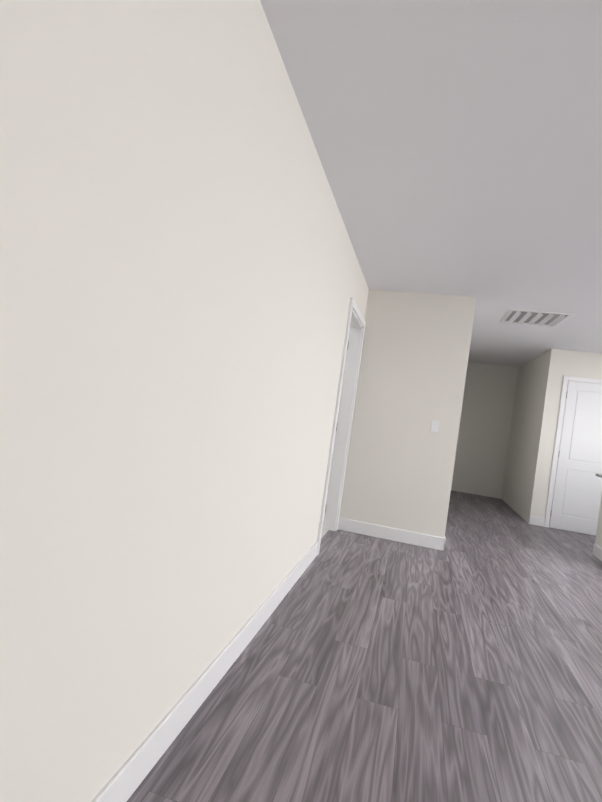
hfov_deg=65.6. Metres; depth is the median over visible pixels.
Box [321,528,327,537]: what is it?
floor
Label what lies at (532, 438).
wall
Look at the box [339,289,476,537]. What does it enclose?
wall
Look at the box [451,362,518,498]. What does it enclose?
wall
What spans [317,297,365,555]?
door frame
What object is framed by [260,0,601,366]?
ceiling
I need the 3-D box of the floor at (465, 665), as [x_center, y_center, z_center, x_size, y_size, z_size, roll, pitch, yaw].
[5.104,2.005,3.418,10.120,0.060,10.200,8,-1,14]
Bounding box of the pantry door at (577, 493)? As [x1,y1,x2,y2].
[549,381,601,535]
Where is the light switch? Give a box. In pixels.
[431,420,439,432]
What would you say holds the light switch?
attached to the wall at (410, 388)
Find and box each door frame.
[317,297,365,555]
[544,376,601,527]
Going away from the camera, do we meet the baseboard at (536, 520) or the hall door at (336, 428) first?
the hall door at (336, 428)
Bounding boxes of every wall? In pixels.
[0,0,368,801]
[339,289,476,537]
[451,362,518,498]
[502,349,601,535]
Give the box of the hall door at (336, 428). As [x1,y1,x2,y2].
[323,327,350,524]
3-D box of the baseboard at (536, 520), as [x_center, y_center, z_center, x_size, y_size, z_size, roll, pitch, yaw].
[3.370,1.714,6.671,0.198,0.125,0.014,8,-1,14]
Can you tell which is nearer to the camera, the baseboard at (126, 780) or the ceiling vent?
the baseboard at (126, 780)
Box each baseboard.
[92,541,317,801]
[338,518,444,550]
[529,515,544,526]
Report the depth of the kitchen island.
5.27 m
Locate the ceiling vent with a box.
[500,309,574,326]
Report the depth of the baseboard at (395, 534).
4.73 m
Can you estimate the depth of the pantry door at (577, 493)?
6.56 m
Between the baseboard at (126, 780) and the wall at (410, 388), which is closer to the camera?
the baseboard at (126, 780)
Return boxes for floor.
[127,490,601,801]
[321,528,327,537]
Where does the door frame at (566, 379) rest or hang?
attached to the wall at (532, 438)
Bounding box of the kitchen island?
[592,477,601,560]
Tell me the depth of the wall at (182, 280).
1.20 m

